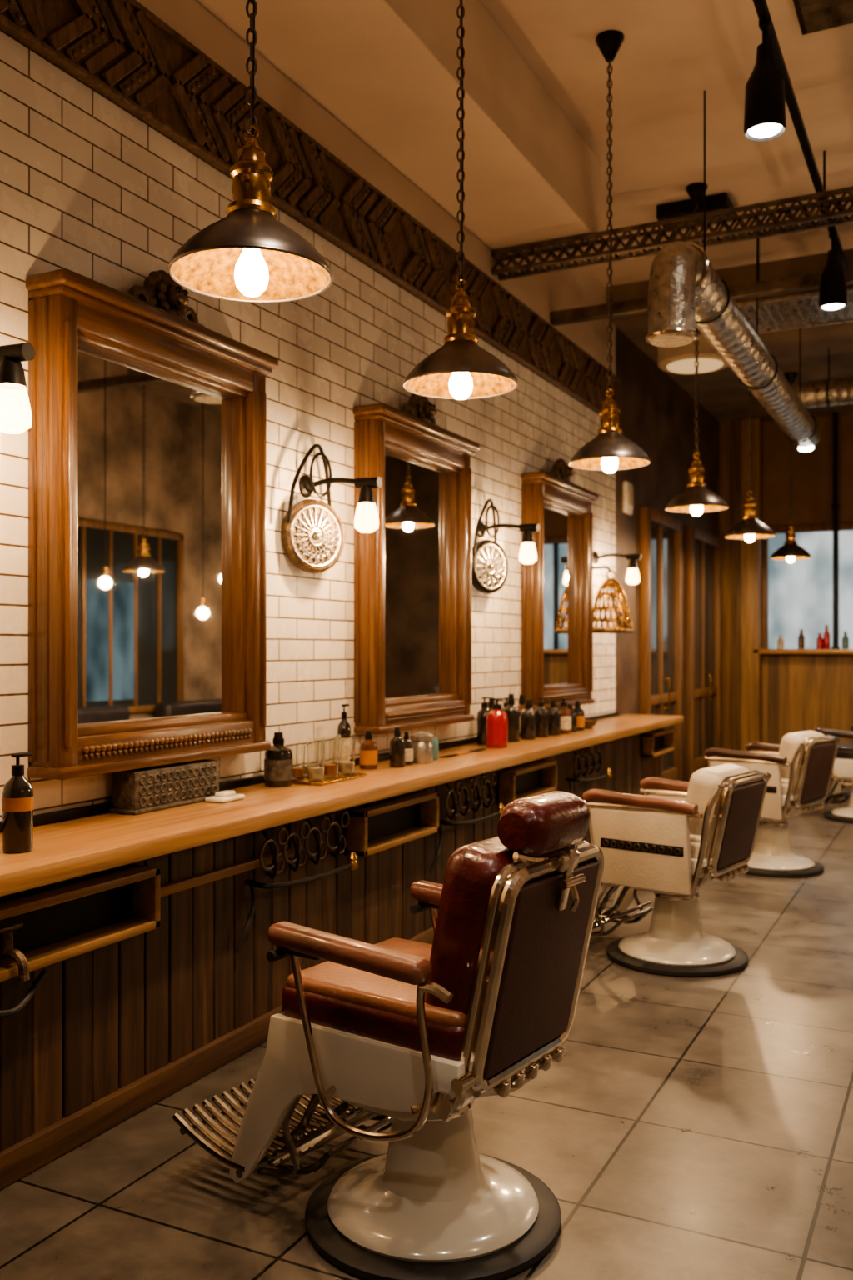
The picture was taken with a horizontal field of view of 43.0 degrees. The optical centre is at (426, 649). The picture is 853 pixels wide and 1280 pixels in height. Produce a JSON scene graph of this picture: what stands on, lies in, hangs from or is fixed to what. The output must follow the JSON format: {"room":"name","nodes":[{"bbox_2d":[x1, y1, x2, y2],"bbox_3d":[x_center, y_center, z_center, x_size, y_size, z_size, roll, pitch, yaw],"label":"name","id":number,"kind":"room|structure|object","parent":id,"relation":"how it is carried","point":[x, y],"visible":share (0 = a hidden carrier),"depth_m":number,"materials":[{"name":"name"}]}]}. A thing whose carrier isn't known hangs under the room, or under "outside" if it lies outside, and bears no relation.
{"room":"salon","nodes":[
{"label":"salon","id":0,"kind":"room"},
{"bbox_2d":[0,0,719,820],"bbox_3d":[-0.048,-0.835,6.449,0.120,4.770,17.500,0,0,27],"label":"wall","id":1,"kind":"structure","parent":0,"point":[89,188],"depth_m":5.29,"materials":[{"name":"white tile"}]},
{"bbox_2d":[0,342,34,389],"bbox_3d":[-1.377,-0.765,3.201,0.404,0.626,0.380,0,0,27],"label":"wall sconce","id":2,"kind":"object","parent":1,"relation":"attached to","point":[12,371],"visible":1,"depth_m":3.18,"materials":[{"name":"brown metal"}]},
{"bbox_2d":[0,355,26,389],"bbox_3d":[-1.229,-0.840,3.205,0.088,0.120,0.088,0,0,27],"label":"socket","id":3,"kind":"object","parent":2,"relation":"attached to","point":[12,371],"depth_m":3.18,"materials":[{"name":"black metal"}]},
{"bbox_2d":[25,268,278,779],"bbox_3d":[-1.001,-0.514,4.187,0.192,1.898,1.250,0,0,27],"label":"wall mirror","id":4,"kind":"object","parent":1,"relation":"attached to","point":[147,422],"visible":1,"depth_m":4.10,"materials":[{"name":"brown wood"}]},
{"bbox_2d":[0,711,619,832],"bbox_3d":[-0.739,0.582,4.894,0.030,0.034,11.100,0,0,27],"label":"trim","id":5,"kind":"structure","parent":1,"relation":"attached to","point":[81,812],"depth_m":4.58,"materials":[{"name":"black metal"}]},
{"bbox_2d":[0,0,620,424],"bbox_3d":[-1.059,-2.255,4.216,0.062,0.410,12.600,0,0,27],"label":"trim","id":6,"kind":"structure","parent":1,"relation":"attached to","point":[120,49],"depth_m":4.96,"materials":[{"name":"brown wood"}]},
{"bbox_2d":[280,443,382,574],"bbox_3d":[-0.432,-0.675,5.098,0.404,0.626,0.380,0,0,27],"label":"wall sconce","id":7,"kind":"object","parent":1,"relation":"attached to","point":[312,532],"visible":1,"depth_m":5.12,"materials":[{"name":"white metal"}]},
{"bbox_2d":[357,485,375,504],"bbox_3d":[-0.283,-0.750,5.102,0.088,0.120,0.088,0,0,27],"label":"socket","id":8,"kind":"object","parent":7,"relation":"attached to","point":[366,496],"depth_m":5.07,"materials":[{"name":"black metal"}]},
{"bbox_2d":[353,393,479,734],"bbox_3d":[-0.028,-0.514,6.138,0.192,1.898,1.230,0,0,27],"label":"wall mirror","id":9,"kind":"object","parent":1,"relation":"attached to","point":[412,547],"visible":0.99,"depth_m":6.08,"materials":[{"name":"brown wood"}]},
{"bbox_2d":[471,498,539,594],"bbox_3d":[0.505,-0.675,6.978,0.404,0.626,0.380,0,0,27],"label":"wall sconce","id":10,"kind":"object","parent":1,"relation":"attached to","point":[489,559],"visible":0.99,"depth_m":7.00,"materials":[{"name":"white metal"}]},
{"bbox_2d":[521,529,534,543],"bbox_3d":[0.654,-0.750,6.982,0.088,0.120,0.088,0,0,27],"label":"socket","id":11,"kind":"object","parent":10,"relation":"attached to","point":[527,536],"depth_m":6.95,"materials":[{"name":"black metal"}]},
{"bbox_2d":[521,458,598,709],"bbox_3d":[1.038,-0.514,8.276,0.192,1.898,1.250,0,0,27],"label":"wall mirror","id":12,"kind":"object","parent":1,"relation":"attached to","point":[557,568],"visible":0.96,"depth_m":8.25,"materials":[{"name":"brown wood"}]},
{"bbox_2d":[593,551,641,633],"bbox_3d":[1.557,-0.492,9.084,0.401,0.705,0.448,0,0,27],"label":"wall sconce","id":13,"kind":"object","parent":1,"relation":"attached to","point":[632,564],"visible":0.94,"depth_m":8.98,"materials":[{"name":"gold metal"}]},
{"bbox_2d":[627,558,638,569],"bbox_3d":[1.747,-0.750,9.174,0.088,0.120,0.088,0,0,27],"label":"socket","id":14,"kind":"object","parent":13,"relation":"attached to","point":[632,564],"depth_m":9.15,"materials":[{"name":"black metal"}]},
{"bbox_2d":[622,480,633,514],"bbox_3d":[1.887,-1.420,10.132,0.056,0.300,0.220,0,0,27],"label":"wall sign","id":15,"kind":"object","parent":1,"relation":"attached to","point":[627,487],"visible":1,"depth_m":10.05,"materials":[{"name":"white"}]},
{"bbox_2d":[640,506,682,795],"bbox_3d":[2.434,0.075,11.190,0.090,2.950,1.400,0,0,27],"label":"frame","id":16,"kind":"object","parent":1,"relation":"attached to","point":[648,515],"visible":0.67,"depth_m":11.16,"materials":[{"name":"brown wood"}]},
{"bbox_2d":[651,523,674,771],"bbox_3d":[2.402,-0.005,11.205,0.020,2.550,1.200,0,0,27],"label":"pane","id":17,"kind":"object","parent":16,"relation":"in","point":[668,536],"visible":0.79,"depth_m":11.41,"materials":[{"name":"clear glass"}]},
{"bbox_2d":[664,677,670,709],"bbox_3d":[2.467,0.450,11.106,0.068,0.330,0.020,0,0,27],"label":"handle","id":18,"kind":"object","parent":16,"relation":"attached to","point":[667,678],"visible":1,"depth_m":11.09,"materials":[{"name":"gold metal"}]},
{"bbox_2d":[685,525,721,782],"bbox_3d":[3.326,0.075,12.980,0.090,2.950,1.600,0,0,27],"label":"frame","id":19,"kind":"object","parent":1,"relation":"attached to","point":[692,534],"visible":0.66,"depth_m":12.51,"materials":[{"name":"brown wood"}]},
{"bbox_2d":[695,540,714,758],"bbox_3d":[3.295,-0.005,12.995,0.020,2.550,1.400,0,0,27],"label":"pane","id":20,"kind":"object","parent":19,"relation":"in","point":[709,551],"visible":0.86,"depth_m":13.15,"materials":[{"name":"clear glass"}]},
{"bbox_2d":[705,674,711,701],"bbox_3d":[3.360,0.450,12.896,0.068,0.330,0.020,0,0,27],"label":"handle","id":21,"kind":"object","parent":19,"relation":"attached to","point":[709,675],"visible":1,"depth_m":12.88,"materials":[{"name":"gold metal"}]},
{"bbox_2d":[0,778,852,1279],"bbox_3d":[2.512,1.600,5.173,5.800,0.100,17.700,0,0,27],"label":"floor","id":22,"kind":"structure","parent":0,"point":[684,1128],"depth_m":3.34,"materials":[{"name":"tile"}]},
{"bbox_2d":[0,714,684,1189],"bbox_3d":[-0.439,1.075,4.912,0.550,0.950,11.400,0,0,27],"label":"counter","id":23,"kind":"object","parent":22,"relation":"on","point":[135,967],"depth_m":3.92,"materials":[{"name":"brown wood"}]},
{"bbox_2d":[1,752,34,853],"bbox_3d":[-1.217,0.454,3.229,0.089,0.289,0.092,0,0,27],"label":"pump bottle","id":24,"kind":"object","parent":23,"relation":"on","point":[17,798],"visible":1,"depth_m":3.19,"materials":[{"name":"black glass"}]},
{"bbox_2d":[0,922,47,1017],"bbox_3d":[-1.194,0.904,3.102,0.156,0.252,0.244,0,0,-6],"label":"hair dryer","id":25,"kind":"object","parent":23,"relation":"on","point":[23,952],"depth_m":3.15,"materials":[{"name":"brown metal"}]},
{"bbox_2d":[109,759,219,814],"bbox_3d":[-0.998,0.522,4.185,0.125,0.153,0.520,0,0,27],"label":"box","id":26,"kind":"object","parent":23,"relation":"on","point":[135,792],"visible":0.98,"depth_m":4.08,"materials":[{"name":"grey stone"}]},
{"bbox_2d":[205,790,244,803],"bbox_3d":[-0.801,0.581,4.310,0.090,0.036,0.150,0,0,27],"label":"soap dish","id":27,"kind":"object","parent":23,"relation":"on","point":[226,796],"visible":1,"depth_m":4.28,"materials":[{"name":"white ceramic"}]},
{"bbox_2d":[264,731,293,787],"bbox_3d":[-0.654,0.481,4.784,0.127,0.235,0.127,0,0,27],"label":"bottle","id":28,"kind":"object","parent":23,"relation":"on","point":[278,761],"visible":0.98,"depth_m":4.74,"materials":[{"name":"black glass"}]},
{"bbox_2d":[292,771,367,785],"bbox_3d":[-0.489,0.593,5.026,0.260,0.012,0.420,0,0,27],"label":"glass tray","id":29,"kind":"object","parent":23,"relation":"on","point":[341,777],"visible":0.49,"depth_m":4.90,"materials":[{"name":"gold metal"}]},
{"bbox_2d":[286,744,304,779],"bbox_3d":[-0.596,0.510,4.946,0.084,0.150,0.084,0,0,27],"label":"glass tumbler","id":30,"kind":"object","parent":29,"relation":"on","point":[298,750],"visible":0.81,"depth_m":4.91,"materials":[{"name":"white"}]},
{"bbox_2d":[301,742,308,775],"bbox_3d":[-0.542,0.510,5.075,0.084,0.150,0.084,0,0,27],"label":"glass tumbler","id":31,"kind":"object","parent":29,"relation":"on","point":[302,743],"visible":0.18,"depth_m":5.04,"materials":[{"name":"white"}]},
{"bbox_2d":[306,738,325,780],"bbox_3d":[-0.497,0.492,4.874,0.084,0.185,0.084,0,0,27],"label":"glass tumbler","id":32,"kind":"object","parent":29,"relation":"on","point":[315,747],"visible":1,"depth_m":4.84,"materials":[{"name":"white"}]},
{"bbox_2d":[321,735,339,777],"bbox_3d":[-0.444,0.492,5.004,0.084,0.185,0.084,0,0,27],"label":"glass tumbler","id":33,"kind":"object","parent":29,"relation":"on","point":[332,742],"visible":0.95,"depth_m":4.97,"materials":[{"name":"white"}]},
{"bbox_2d":[338,734,355,774],"bbox_3d":[-0.377,0.492,5.116,0.084,0.185,0.084,0,0,27],"label":"glass tumbler","id":34,"kind":"object","parent":29,"relation":"on","point":[347,742],"visible":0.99,"depth_m":5.08,"materials":[{"name":"white"}]},
{"bbox_2d":[0,714,684,896],"bbox_3d":[-0.439,0.631,4.912,0.550,0.062,11.400,0,0,27],"label":"countertop","id":35,"kind":"structure","parent":23,"relation":"on","point":[72,848],"depth_m":4.04,"materials":[{"name":"brown wood"}]},
{"bbox_2d":[337,704,350,771],"bbox_3d":[-0.408,0.434,5.367,0.071,0.329,0.073,0,0,27],"label":"pump bottle","id":36,"kind":"object","parent":23,"relation":"on","point":[343,727],"visible":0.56,"depth_m":5.35,"materials":[{"name":"glass"}]},
{"bbox_2d":[359,730,378,769],"bbox_3d":[-0.292,0.503,5.465,0.093,0.190,0.093,0,0,27],"label":"bottle","id":37,"kind":"object","parent":23,"relation":"on","point":[368,752],"visible":1,"depth_m":5.43,"materials":[{"name":"orange glass"}]},
{"bbox_2d":[390,727,404,767],"bbox_3d":[-0.149,0.498,5.550,0.080,0.200,0.080,0,0,27],"label":"bottle","id":38,"kind":"object","parent":23,"relation":"on","point":[397,743],"visible":1,"depth_m":5.52,"materials":[{"name":"brown glass"}]},
{"bbox_2d":[404,731,413,764],"bbox_3d":[-0.105,0.513,5.662,0.071,0.170,0.071,0,0,27],"label":"bottle","id":39,"kind":"object","parent":23,"relation":"on","point":[408,744],"visible":0.75,"depth_m":5.63,"materials":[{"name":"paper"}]},
{"bbox_2d":[410,731,433,763],"bbox_3d":[-0.024,0.516,5.756,0.124,0.165,0.124,0,0,27],"label":"jar","id":40,"kind":"object","parent":23,"relation":"on","point":[422,741],"visible":0.92,"depth_m":5.71,"materials":[{"name":"metal"}]},
{"bbox_2d":[431,736,438,759],"bbox_3d":[0.029,0.536,5.930,0.074,0.125,0.074,0,0,27],"label":"jar","id":41,"kind":"object","parent":23,"relation":"on","point":[435,742],"visible":0.3,"depth_m":5.90,"materials":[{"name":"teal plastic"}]},
{"bbox_2d":[439,754,459,757],"bbox_3d":[0.128,0.596,6.082,0.052,0.004,0.160,0,0,27],"label":"comb","id":42,"kind":"object","parent":23,"relation":"on","point":[450,755],"visible":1,"depth_m":6.06,"materials":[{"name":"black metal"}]},
{"bbox_2d":[454,751,473,754],"bbox_3d":[0.217,0.596,6.261,0.052,0.004,0.160,0,0,27],"label":"comb","id":43,"kind":"object","parent":23,"relation":"on","point":[462,752],"visible":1,"depth_m":6.25,"materials":[{"name":"orange plastic"}]},
{"bbox_2d":[469,748,486,751],"bbox_3d":[0.306,0.596,6.440,0.052,0.004,0.160,0,0,27],"label":"comb","id":44,"kind":"object","parent":23,"relation":"on","point":[479,749],"visible":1,"depth_m":6.41,"materials":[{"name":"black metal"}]},
{"bbox_2d":[476,696,490,744],"bbox_3d":[0.369,0.449,6.858,0.100,0.299,0.105,0,0,27],"label":"bottle","id":45,"kind":"object","parent":23,"relation":"on","point":[482,713],"visible":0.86,"depth_m":6.82,"materials":[{"name":"black glass"}]},
{"bbox_2d":[488,697,494,711],"bbox_3d":[0.421,0.454,7.008,0.113,0.290,0.113,0,0,27],"label":"bottle","id":46,"kind":"object","parent":23,"relation":"on","point":[492,701],"visible":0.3,"depth_m":6.99,"materials":[{"name":"plastic"}]},
{"bbox_2d":[486,698,508,748],"bbox_3d":[0.436,0.449,6.680,0.135,0.299,0.140,0,0,27],"label":"shampoo bottle","id":47,"kind":"object","parent":23,"relation":"on","point":[497,719],"visible":1,"depth_m":6.62,"materials":[{"name":"plastic"}]},
{"bbox_2d":[501,697,508,710],"bbox_3d":[0.538,0.459,7.265,0.103,0.279,0.106,0,0,27],"label":"bottle","id":48,"kind":"object","parent":23,"relation":"on","point":[505,704],"visible":0.2,"depth_m":7.25,"materials":[{"name":"black plastic"}]},
{"bbox_2d":[503,694,519,741],"bbox_3d":[0.555,0.444,7.098,0.110,0.310,0.110,0,0,27],"label":"bottle","id":49,"kind":"object","parent":23,"relation":"on","point":[512,712],"visible":0.9,"depth_m":7.05,"materials":[{"name":"black glass"}]},
{"bbox_2d":[516,695,524,737],"bbox_3d":[0.653,0.454,7.429,0.103,0.290,0.103,0,0,27],"label":"bottle","id":50,"kind":"object","parent":23,"relation":"on","point":[521,707],"visible":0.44,"depth_m":7.41,"materials":[{"name":"glass"}]},
{"bbox_2d":[520,700,535,739],"bbox_3d":[0.680,0.469,7.259,0.100,0.260,0.100,0,0,27],"label":"bottle","id":51,"kind":"object","parent":23,"relation":"on","point":[527,716],"visible":1,"depth_m":7.22,"materials":[{"name":"black glass"}]},
{"bbox_2d":[528,700,534,711],"bbox_3d":[0.725,0.473,7.595,0.093,0.250,0.093,0,0,27],"label":"bottle","id":52,"kind":"object","parent":23,"relation":"on","point":[532,709],"visible":0.16,"depth_m":7.58,"materials":[{"name":"black plastic"}]},
{"bbox_2d":[534,697,548,737],"bbox_3d":[0.789,0.464,7.454,0.100,0.269,0.105,0,0,27],"label":"bottle","id":53,"kind":"object","parent":23,"relation":"on","point":[541,712],"visible":0.98,"depth_m":7.41,"materials":[{"name":"black glass"}]},
{"bbox_2d":[548,699,560,735],"bbox_3d":[0.895,0.473,7.622,0.100,0.250,0.100,0,0,27],"label":"bottle","id":54,"kind":"object","parent":23,"relation":"on","point":[554,714],"visible":0.94,"depth_m":7.58,"materials":[{"name":"black glass"}]},
{"bbox_2d":[558,698,571,734],"bbox_3d":[0.985,0.474,7.780,0.113,0.249,0.117,0,0,27],"label":"bottle","id":55,"kind":"object","parent":23,"relation":"on","point":[566,713],"visible":0.85,"depth_m":7.73,"materials":[{"name":"glass"}]},
{"bbox_2d":[567,704,576,732],"bbox_3d":[1.051,0.498,7.935,0.100,0.200,0.100,0,0,27],"label":"bottle","id":56,"kind":"object","parent":23,"relation":"on","point":[570,706],"visible":0.45,"depth_m":7.90,"materials":[{"name":"black glass"}]},
{"bbox_2d":[573,700,584,730],"bbox_3d":[1.127,0.488,8.065,0.103,0.220,0.103,0,0,27],"label":"bottle","id":57,"kind":"object","parent":23,"relation":"on","point":[580,712],"visible":0.74,"depth_m":8.02,"materials":[{"name":"black glass"}]},
{"bbox_2d":[585,720,597,728],"bbox_3d":[1.229,0.569,8.270,0.150,0.060,0.150,0,0,27],"label":"bowl","id":58,"kind":"object","parent":23,"relation":"on","point":[588,723],"visible":0.73,"depth_m":8.22,"materials":[{"name":"brown metal"}]},
{"bbox_2d":[172,790,604,1279],"bbox_3d":[-0.092,0.960,3.055,1.181,1.180,0.757,0,0,35],"label":"barber chair","id":59,"kind":"object","parent":22,"relation":"on","point":[403,1035],"visible":1,"depth_m":2.76,"materials":[{"name":"red leather"}]},
{"bbox_2d":[285,937,467,1027],"bbox_3d":[-0.011,0.907,2.981,0.580,0.050,0.500,0,0,35],"label":"seat cushion","id":60,"kind":"object","parent":59,"relation":"on","point":[329,987],"depth_m":2.82,"materials":[{"name":"leather"}]},
{"bbox_2d":[425,836,514,1015],"bbox_3d":[0.194,0.755,2.835,0.190,0.540,0.450,15,8,35],"label":"cushion","id":61,"kind":"object","parent":59,"relation":"on","point":[472,870],"depth_m":2.64,"materials":[{"name":"leather"}]},
{"bbox_2d":[583,763,771,977],"bbox_3d":[1.138,1.061,5.589,1.125,0.978,0.740,0,0,37],"label":"barber chair","id":62,"kind":"object","parent":22,"relation":"on","point":[679,847],"visible":0.82,"depth_m":5.25,"materials":[{"name":"white metal"}]},
{"bbox_2d":[690,834,707,843],"bbox_3d":[1.234,0.907,5.488,0.580,0.050,0.500,0,0,38],"label":"seat cushion","id":63,"kind":"object","parent":62,"relation":"on","point":[694,838],"depth_m":5.15,"materials":[{"name":"beige leather"}]},
{"bbox_2d":[685,763,749,839],"bbox_3d":[1.426,0.799,5.341,0.190,0.450,0.450,15,9,37],"label":"cushion","id":64,"kind":"object","parent":62,"relation":"on","point":[702,783],"depth_m":5.16,"materials":[{"name":"beige leather"}]},
{"bbox_2d":[705,730,841,877],"bbox_3d":[2.348,1.061,7.845,1.125,0.978,0.740,0,0,42],"label":"barber chair","id":65,"kind":"object","parent":22,"relation":"on","point":[801,768],"visible":0.56,"depth_m":7.45,"materials":[{"name":"white leather"}]},
{"bbox_2d":[781,778,794,784],"bbox_3d":[2.434,0.907,7.736,0.580,0.050,0.500,0,0,43],"label":"seat cushion","id":66,"kind":"object","parent":65,"relation":"on","point":[784,781],"depth_m":7.39,"materials":[{"name":"beige leather"}]},
{"bbox_2d":[778,730,824,780],"bbox_3d":[2.612,0.799,7.573,0.190,0.450,0.450,16,11,41],"label":"cushion","id":67,"kind":"object","parent":65,"relation":"on","point":[790,743],"depth_m":7.39,"materials":[{"name":"beige leather"}]},
{"bbox_2d":[815,725,852,823],"bbox_3d":[3.941,0.960,10.070,0.757,1.180,1.181,0,0,-40],"label":"barber chair","id":68,"kind":"object","parent":22,"relation":"on","point":[842,772],"visible":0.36,"depth_m":9.86,"materials":[{"name":"white leather"}]},
{"bbox_2d":[837,742,852,751],"bbox_3d":[4.000,0.907,9.978,0.500,0.050,0.580,0,0,-40],"label":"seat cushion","id":69,"kind":"object","parent":68,"relation":"on","point":[844,747],"depth_m":9.87,"materials":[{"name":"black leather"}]},
{"bbox_2d":[479,0,852,422],"bbox_3d":[2.512,-3.135,5.173,5.840,0.370,17.500,0,0,27],"label":"ceiling","id":70,"kind":"structure","parent":0,"point":[671,52],"depth_m":6.65,"materials":[{"name":"beige paint"}]},
{"bbox_2d":[168,0,333,302],"bbox_3d":[-0.459,-2.075,2.844,0.427,2.290,0.427,0,0,8],"label":"pendant lamp","id":71,"kind":"object","parent":70,"relation":"hanging from","point":[247,255],"visible":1,"depth_m":2.84,"materials":[{"name":"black metal"}]},
{"bbox_2d":[243,248,259,253],"bbox_3d":[-0.459,-1.090,2.844,0.044,0.080,0.044,0,0,27],"label":"bulb socket","id":72,"kind":"object","parent":71,"relation":"attached to","point":[248,250],"depth_m":2.85,"materials":[{"name":"white metal"}]},
{"bbox_2d":[195,0,599,255],"bbox_3d":[-1.376,-2.955,2.865,0.700,0.530,9.900,0,0,27],"label":"ceiling soffit","id":73,"kind":"structure","parent":70,"relation":"attached to","point":[386,70],"depth_m":5.50,"materials":[{"name":"beige paint"}]},
{"bbox_2d":[403,0,519,399],"bbox_3d":[0.127,-2.075,4.021,0.427,2.290,0.427,0,0,-37],"label":"pendant lamp","id":74,"kind":"object","parent":70,"relation":"hanging from","point":[461,368],"visible":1,"depth_m":4.01,"materials":[{"name":"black metal"}]},
{"bbox_2d":[569,30,651,470],"bbox_3d":[0.964,-2.075,5.699,0.427,2.290,0.427,0,0,8],"label":"pendant lamp","id":75,"kind":"object","parent":70,"relation":"hanging from","point":[610,450],"visible":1,"depth_m":5.67,"materials":[{"name":"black metal"}]},
{"bbox_2d":[490,186,852,280],"bbox_3d":[2.974,-2.605,6.099,5.615,0.154,0.160,0,0,27],"label":"ceiling beam","id":76,"kind":"structure","parent":70,"relation":"attached to","point":[822,219],"depth_m":6.74,"materials":[{"name":"metal"}]},
{"bbox_2d":[658,329,729,374],"bbox_3d":[2.217,-2.779,8.951,0.600,0.882,0.600,0,0,27],"label":"ceiling lamp","id":77,"kind":"object","parent":70,"relation":"hanging from","point":[678,360],"visible":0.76,"depth_m":8.79,"materials":[{"name":"beige fabric"}]},
{"bbox_2d":[665,182,728,513],"bbox_3d":[1.879,-2.075,7.533,0.427,2.290,0.427,0,0,8],"label":"pendant lamp","id":78,"kind":"object","parent":70,"relation":"hanging from","point":[697,498],"visible":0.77,"depth_m":7.49,"materials":[{"name":"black metal"}]},
{"bbox_2d":[645,90,820,451],"bbox_3d":[2.399,-2.399,7.837,0.286,1.642,5.392,0,0,27],"label":"spiral duct","id":79,"kind":"object","parent":70,"relation":"hanging from","point":[686,292],"visible":1,"depth_m":6.18,"materials":[{"name":"metal"}]},
{"bbox_2d":[798,445,814,451],"bbox_3d":[3.568,-1.998,10.183,0.220,0.265,0.150,0,0,27],"label":"lamp","id":80,"kind":"object","parent":79,"relation":"attached to","point":[807,448],"depth_m":10.13,"materials":[{"name":"white glass"}]},
{"bbox_2d":[724,390,775,539],"bbox_3d":[2.798,-1.940,9.377,0.427,2.020,0.427,0,0,0],"label":"pendant lamp","id":81,"kind":"object","parent":70,"relation":"hanging from","point":[750,527],"visible":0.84,"depth_m":9.33,"materials":[{"name":"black metal"}]},
{"bbox_2d":[770,371,811,559],"bbox_3d":[3.887,-1.940,11.560,0.427,2.020,0.427,0,0,8],"label":"pendant lamp","id":82,"kind":"object","parent":70,"relation":"hanging from","point":[790,550],"visible":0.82,"depth_m":11.52,"materials":[{"name":"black metal"}]},
{"bbox_2d":[735,238,852,333],"bbox_3d":[3.352,-2.879,7.910,2.112,0.682,0.780,0,0,27],"label":"cable tray","id":83,"kind":"object","parent":70,"relation":"attached to","point":[801,309],"visible":0.61,"depth_m":8.18,"materials":[{"name":"metal"}]},
{"bbox_2d":[744,0,848,311],"bbox_3d":[0.828,-2.782,3.498,0.184,0.876,13.000,0,0,27],"label":"track light","id":84,"kind":"object","parent":70,"relation":"attached to","point":[767,87],"depth_m":4.96,"materials":[{"name":"black metal"}]},
{"bbox_2d":[793,0,852,34],"bbox_3d":[2.078,-3.183,5.177,0.620,0.075,0.620,0,0,27],"label":"ceiling vent","id":85,"kind":"object","parent":70,"relation":"attached to","point":[813,16],"depth_m":5.38,"materials":[{"name":"black metal"}]},
{"bbox_2d":[795,347,852,408],"bbox_3d":[4.595,-2.659,10.224,2.100,0.581,0.284,0,0,27],"label":"duct","id":86,"kind":"object","parent":70,"relation":"attached to","point":[831,392],"visible":0.96,"depth_m":10.48,"materials":[{"name":"metal"}]},
{"bbox_2d":[656,192,734,228],"bbox_3d":[1.950,-3.165,7.855,0.500,0.110,0.300,0,0,27],"label":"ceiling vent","id":87,"kind":"object","parent":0,"point":[720,201],"depth_m":7.74,"materials":[{"name":"black metal"}]},
{"bbox_2d":[550,267,852,325],"bbox_3d":[3.471,-2.550,7.097,5.600,0.090,0.090,0,0,27],"label":"ceiling beam","id":88,"kind":"structure","parent":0,"point":[811,281],"depth_m":7.69,"materials":[{"name":"brown wood"}]},
{"bbox_2d":[762,414,852,744],"bbox_3d":[6.425,-0.700,13.021,5.600,4.500,0.160,0,0,27],"label":"wall","id":89,"kind":"structure","parent":0,"point":[802,692],"depth_m":13.78,"materials":[{"name":"brown wood"}]},
{"bbox_2d":[719,418,762,763],"bbox_3d":[4.054,-0.700,13.980,0.500,4.500,0.240,0,0,27],"label":"pillar","id":90,"kind":"structure","parent":89,"relation":"attached to","point":[742,559],"depth_m":13.88,"materials":[{"name":"brown wood"}]},
{"bbox_2d":[753,649,852,654],"bbox_3d":[5.566,0.020,13.293,2.980,0.060,0.360,0,0,27],"label":"sill","id":91,"kind":"structure","parent":89,"relation":"attached to","point":[760,651],"depth_m":13.51,"materials":[{"name":"brown wood"}]},
{"bbox_2d":[777,635,784,649],"bbox_3d":[4.492,-0.101,13.739,0.080,0.180,0.080,0,0,27],"label":"bottle","id":92,"kind":"object","parent":91,"relation":"on","point":[780,642],"visible":1,"depth_m":13.71,"materials":[{"name":"glass"}]},
{"bbox_2d":[798,629,804,649],"bbox_3d":[4.716,-0.136,13.627,0.080,0.250,0.080,0,0,27],"label":"bottle","id":93,"kind":"object","parent":91,"relation":"on","point":[801,638],"visible":1,"depth_m":13.60,"materials":[{"name":"brown glass"}]},
{"bbox_2d":[816,633,823,649],"bbox_3d":[4.913,-0.111,13.529,0.080,0.200,0.080,0,0,27],"label":"bottle","id":94,"kind":"object","parent":91,"relation":"on","point":[820,640],"visible":1,"depth_m":13.50,"materials":[{"name":"red glass"}]},
{"bbox_2d":[823,625,829,649],"bbox_3d":[4.984,-0.161,13.494,0.080,0.300,0.080,0,0,27],"label":"bottle","id":95,"kind":"object","parent":91,"relation":"on","point":[827,635],"visible":1,"depth_m":13.46,"materials":[{"name":"red glass"}]},
{"bbox_2d":[842,631,849,649],"bbox_3d":[5.181,-0.121,13.396,0.080,0.220,0.080,0,0,27],"label":"bottle","id":96,"kind":"object","parent":91,"relation":"on","point":[845,639],"visible":1,"depth_m":13.37,"materials":[{"name":"green glass"}]},
{"bbox_2d":[762,521,852,649],"bbox_3d":[5.640,-0.785,13.396,2.940,1.630,0.110,0,0,27],"label":"frame","id":97,"kind":"object","parent":89,"relation":"attached to","point":[845,526],"visible":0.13,"depth_m":13.92,"materials":[{"name":"brown wood"}]},
{"bbox_2d":[831,412,839,649],"bbox_3d":[5.087,-1.481,13.476,0.100,2.938,0.100,0,0,27],"label":"post","id":98,"kind":"object","parent":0,"point":[835,507],"depth_m":13.45,"materials":[{"name":"black metal"}]},
{"label":"outside","id":99,"kind":"structure","parent":0,"visible":0},
{"bbox_2d":[768,530,852,649],"bbox_3d":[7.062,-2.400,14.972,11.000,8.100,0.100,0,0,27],"label":"window","id":100,"kind":"structure","parent":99,"point":[801,591],"depth_m":15.68,"materials":[{"name":"clear glass"}]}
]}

